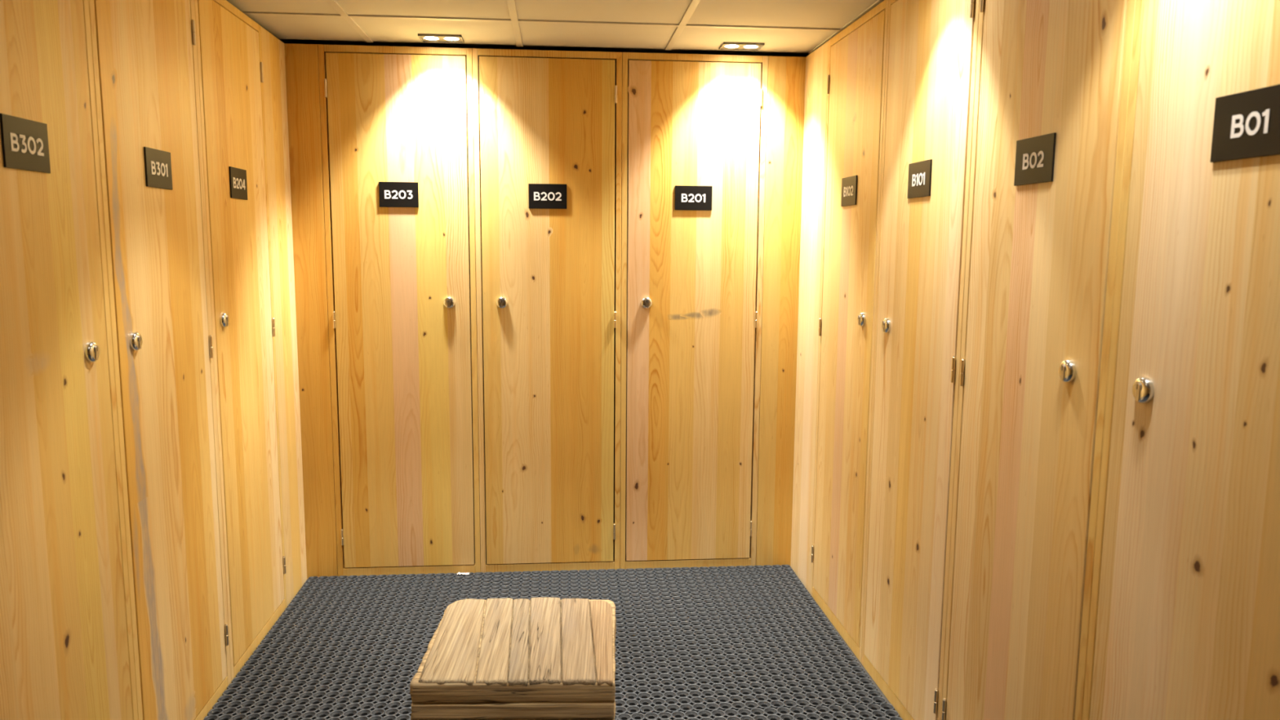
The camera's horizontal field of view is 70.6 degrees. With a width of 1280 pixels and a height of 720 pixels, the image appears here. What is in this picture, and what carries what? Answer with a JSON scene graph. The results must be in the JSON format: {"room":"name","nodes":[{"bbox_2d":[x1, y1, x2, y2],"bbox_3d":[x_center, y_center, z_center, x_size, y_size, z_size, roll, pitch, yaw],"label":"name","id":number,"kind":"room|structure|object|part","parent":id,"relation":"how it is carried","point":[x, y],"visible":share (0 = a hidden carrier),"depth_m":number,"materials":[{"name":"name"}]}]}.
{"room":"changing room","nodes":[
{"label":"changing room","id":0,"kind":"room"},
{"bbox_2d":[226,0,877,57],"bbox_3d":[-0.122,-0.949,1.215,2.780,0.086,5.167,0,7,-5],"label":"ceiling","id":1,"kind":"structure","parent":0,"point":[824,14],"depth_m":3.09,"materials":[{"name":"tile"}]},
{"bbox_2d":[417,33,464,43],"bbox_3d":[-0.731,-1.190,3.330,0.155,0.021,0.105,0,7,-5],"label":"recessed light","id":2,"kind":"object","parent":1,"relation":"in","point":[452,38],"visible":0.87,"depth_m":3.33,"materials":[{"name":"grey"}]},
{"bbox_3d":[-0.767,-1.192,3.327,0.052,0.017,0.052,0,7,-5],"label":"bulb","id":3,"kind":"part","parent":2,"relation":"part of","materials":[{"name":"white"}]},
{"bbox_2d":[241,0,884,53],"bbox_3d":[-0.104,-0.877,1.011,2.580,0.006,4.966,0,7,-5],"label":"grid","id":4,"kind":"structure","parent":1,"relation":"attached to","point":[515,22],"depth_m":3.06,"materials":[{"name":"grey metal"}]},
{"bbox_2d":[718,41,764,50],"bbox_3d":[0.384,-1.195,3.429,0.155,0.021,0.105,0,7,-5],"label":"recessed light","id":5,"kind":"object","parent":1,"relation":"in","point":[730,46],"visible":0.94,"depth_m":3.43,"materials":[{"name":"grey"}]},
{"bbox_3d":[0.348,-1.197,3.426,0.052,0.017,0.052,0,7,-5],"label":"bulb","id":6,"kind":"part","parent":5,"relation":"part of","materials":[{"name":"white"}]},
{"bbox_2d":[289,574,900,717],"bbox_3d":[-0.141,1.221,1.526,2.820,0.100,5.322,0,7,-5],"label":"floor","id":7,"kind":"structure","parent":0,"point":[846,645],"depth_m":2.89,"materials":[{"name":"grey"}]},
{"bbox_2d":[0,0,137,719],"bbox_3d":[-1.303,0.082,1.750,0.316,2.082,0.579,0,7,-6],"label":"locker","id":8,"kind":"object","parent":7,"relation":"on","point":[66,642],"visible":1,"depth_m":1.80,"materials":[{"name":"brown wood"}]},
{"bbox_3d":[-1.155,-0.405,1.703,0.004,0.095,0.148,0,7,-6],"label":"number plate","id":9,"kind":"part","parent":8,"relation":"part of","materials":[{"name":"black plastic"}]},
{"bbox_3d":[-1.173,0.081,1.763,0.022,2.082,0.579,0,7,-6],"label":"frame","id":10,"kind":"part","parent":8,"relation":"part of","materials":[{"name":"brown wood"}]},
{"bbox_2d":[88,0,231,719],"bbox_3d":[-1.360,0.005,2.335,0.316,2.082,0.604,0,7,-6],"label":"locker","id":11,"kind":"object","parent":7,"relation":"on","point":[144,54],"visible":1,"depth_m":2.30,"materials":[{"name":"brown wood"}]},
{"bbox_3d":[-1.212,-0.481,2.277,0.004,0.095,0.148,0,7,-6],"label":"number plate","id":12,"kind":"part","parent":11,"relation":"part of","materials":[{"name":"black plastic"}]},
{"bbox_2d":[194,0,286,682],"bbox_3d":[-1.418,-0.072,2.924,0.316,2.082,0.588,0,7,-6],"label":"locker","id":13,"kind":"object","parent":7,"relation":"on","point":[230,64],"visible":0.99,"depth_m":2.89,"materials":[{"name":"brown wood"}]},
{"bbox_3d":[-1.268,-0.557,2.858,0.004,0.095,0.148,0,7,-6],"label":"number plate","id":14,"kind":"part","parent":13,"relation":"part of","materials":[{"name":"black plastic"}]},
{"bbox_2d":[260,26,306,607],"bbox_3d":[-1.330,-0.130,3.368,0.022,2.082,0.283,0,7,-6],"label":"filler panel","id":15,"kind":"object","parent":7,"relation":"on","point":[273,50],"visible":0.83,"depth_m":3.35,"materials":[{"name":"brown wood"}]},
{"bbox_2d":[284,43,337,579],"bbox_3d":[-1.283,-0.150,3.524,0.137,2.082,0.022,0,7,-5],"label":"filler panel","id":16,"kind":"object","parent":7,"relation":"on","point":[302,68],"visible":0.93,"depth_m":3.51,"materials":[{"name":"brown wood"}]},
{"bbox_2d":[203,573,435,719],"bbox_3d":[-1.029,0.952,3.090,0.500,0.014,1.155,0,7,-5],"label":"rubber mat","id":17,"kind":"object","parent":7,"relation":"on","point":[338,651],"visible":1,"depth_m":2.97,"materials":[{"name":"grey rubber"}]},
{"bbox_2d":[317,44,480,576],"bbox_3d":[-0.942,-0.169,3.685,0.570,2.082,0.316,0,7,-5],"label":"locker","id":18,"kind":"object","parent":7,"relation":"on","point":[397,122],"visible":0.99,"depth_m":3.54,"materials":[{"name":"brown wood"}]},
{"bbox_3d":[-0.927,-0.636,3.478,0.148,0.095,0.004,0,7,-5],"label":"number plate","id":19,"kind":"part","parent":18,"relation":"part of","materials":[{"name":"black plastic"}]},
{"bbox_2d":[382,568,639,719],"bbox_3d":[-0.414,0.949,3.145,0.732,0.014,1.155,0,7,-5],"label":"rubber mat","id":20,"kind":"object","parent":7,"relation":"on","point":[447,588],"visible":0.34,"depth_m":3.46,"materials":[{"name":"grey rubber"}]},
{"bbox_2d":[457,572,469,574],"bbox_3d":[-0.717,0.866,3.671,0.049,0.007,0.021,0,7,-5],"label":"paper scrap","id":21,"kind":"object","parent":20,"relation":"on","point":[460,573],"visible":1,"depth_m":3.67,"materials":[{"name":"white paper"}]},
{"bbox_2d":[472,48,622,573],"bbox_3d":[-0.373,-0.171,3.736,0.570,2.082,0.316,0,7,-5],"label":"locker","id":22,"kind":"object","parent":7,"relation":"on","point":[548,124],"visible":1,"depth_m":3.59,"materials":[{"name":"brown wood"}]},
{"bbox_3d":[-0.360,-0.638,3.528,0.148,0.095,0.004,0,7,-5],"label":"number plate","id":23,"kind":"part","parent":22,"relation":"part of","materials":[{"name":"black plastic"}]},
{"bbox_2d":[614,712,644,719],"bbox_3d":[-0.302,1.099,2.003,0.732,0.014,1.155,0,7,-5],"label":"rubber mat","id":24,"kind":"object","parent":7,"relation":"on","point":[636,716],"visible":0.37,"depth_m":2.59,"materials":[{"name":"grey rubber"}]},
{"bbox_2d":[409,597,616,719],"bbox_3d":[-0.277,0.857,2.164,0.440,0.424,0.460,0,7,-1],"label":"bench","id":25,"kind":"object","parent":24,"relation":"on","point":[535,658],"visible":1,"depth_m":1.99,"materials":[{"name":"brown wood"}]},
{"bbox_2d":[619,52,768,568],"bbox_3d":[0.197,-0.174,3.786,0.572,2.082,0.316,0,7,-5],"label":"locker","id":26,"kind":"object","parent":7,"relation":"on","point":[693,156],"visible":1,"depth_m":3.64,"materials":[{"name":"brown wood"}]},
{"bbox_3d":[0.212,-0.641,3.579,0.148,0.095,0.004,0,7,-5],"label":"number plate","id":27,"kind":"part","parent":26,"relation":"part of","materials":[{"name":"black plastic"}]},
{"bbox_2d":[616,564,886,714],"bbox_3d":[0.316,0.946,3.209,0.732,0.014,1.155,0,7,-5],"label":"rubber mat","id":28,"kind":"object","parent":7,"relation":"on","point":[710,638],"visible":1,"depth_m":3.06,"materials":[{"name":"grey rubber"}]},
{"bbox_2d":[644,702,902,719],"bbox_3d":[0.427,1.096,2.068,0.732,0.014,1.155,0,7,-5],"label":"rubber mat","id":29,"kind":"object","parent":7,"relation":"on","point":[886,711],"visible":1,"depth_m":2.61,"materials":[{"name":"grey rubber"}]},
{"bbox_2d":[755,56,805,566],"bbox_3d":[0.577,-0.158,3.690,0.166,2.082,0.022,0,7,-5],"label":"filler panel","id":30,"kind":"object","parent":7,"relation":"on","point":[786,74],"visible":0.98,"depth_m":3.67,"materials":[{"name":"brown wood"}]},
{"bbox_2d":[791,40,828,594],"bbox_3d":[0.668,-0.138,3.538,0.022,2.082,0.298,0,7,-6],"label":"filler panel","id":31,"kind":"object","parent":7,"relation":"on","point":[816,63],"visible":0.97,"depth_m":3.52,"materials":[{"name":"brown wood"}]},
{"bbox_2d":[810,0,888,662],"bbox_3d":[0.841,-0.081,3.116,0.316,2.082,0.582,0,7,-6],"label":"locker","id":32,"kind":"object","parent":7,"relation":"on","point":[855,77],"visible":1,"depth_m":3.05,"materials":[{"name":"brown wood"}]},
{"bbox_3d":[0.701,-0.566,3.033,0.004,0.095,0.148,0,7,-6],"label":"number plate","id":33,"kind":"part","parent":32,"relation":"part of","materials":[{"name":"black plastic"}]},
{"bbox_2d":[861,0,979,719],"bbox_3d":[0.898,-0.005,2.534,0.316,2.082,0.595,0,7,-6],"label":"locker","id":34,"kind":"object","parent":7,"relation":"on","point":[931,60],"visible":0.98,"depth_m":2.48,"materials":[{"name":"brown wood"}]},
{"bbox_3d":[0.758,-0.489,2.453,0.004,0.095,0.148,0,7,-6],"label":"number plate","id":35,"kind":"part","parent":34,"relation":"part of","materials":[{"name":"black plastic"}]},
{"bbox_2d":[941,0,1136,719],"bbox_3d":[0.956,0.072,1.949,0.316,2.082,0.589,0,7,-6],"label":"locker","id":36,"kind":"object","parent":7,"relation":"on","point":[1053,77],"visible":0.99,"depth_m":1.88,"materials":[{"name":"brown wood"}]},
{"bbox_3d":[0.815,-0.413,1.870,0.004,0.095,0.148,0,7,-6],"label":"number plate","id":37,"kind":"part","parent":36,"relation":"part of","materials":[{"name":"black plastic"}]},
{"bbox_2d":[1082,0,1279,719],"bbox_3d":[1.012,0.148,1.371,0.316,2.082,0.581,0,7,-6],"label":"locker","id":38,"kind":"object","parent":7,"relation":"on","point":[1184,624],"visible":1,"depth_m":1.41,"materials":[{"name":"brown wood"}]},
{"bbox_3d":[0.882,0.149,1.358,0.022,2.082,0.581,0,7,-6],"label":"frame","id":39,"kind":"part","parent":38,"relation":"part of","materials":[{"name":"brown wood"}]},
{"bbox_3d":[0.872,-0.336,1.290,0.004,0.095,0.148,0,7,-6],"label":"number plate","id":40,"kind":"part","parent":38,"relation":"part of","materials":[{"name":"black plastic"}]}
]}

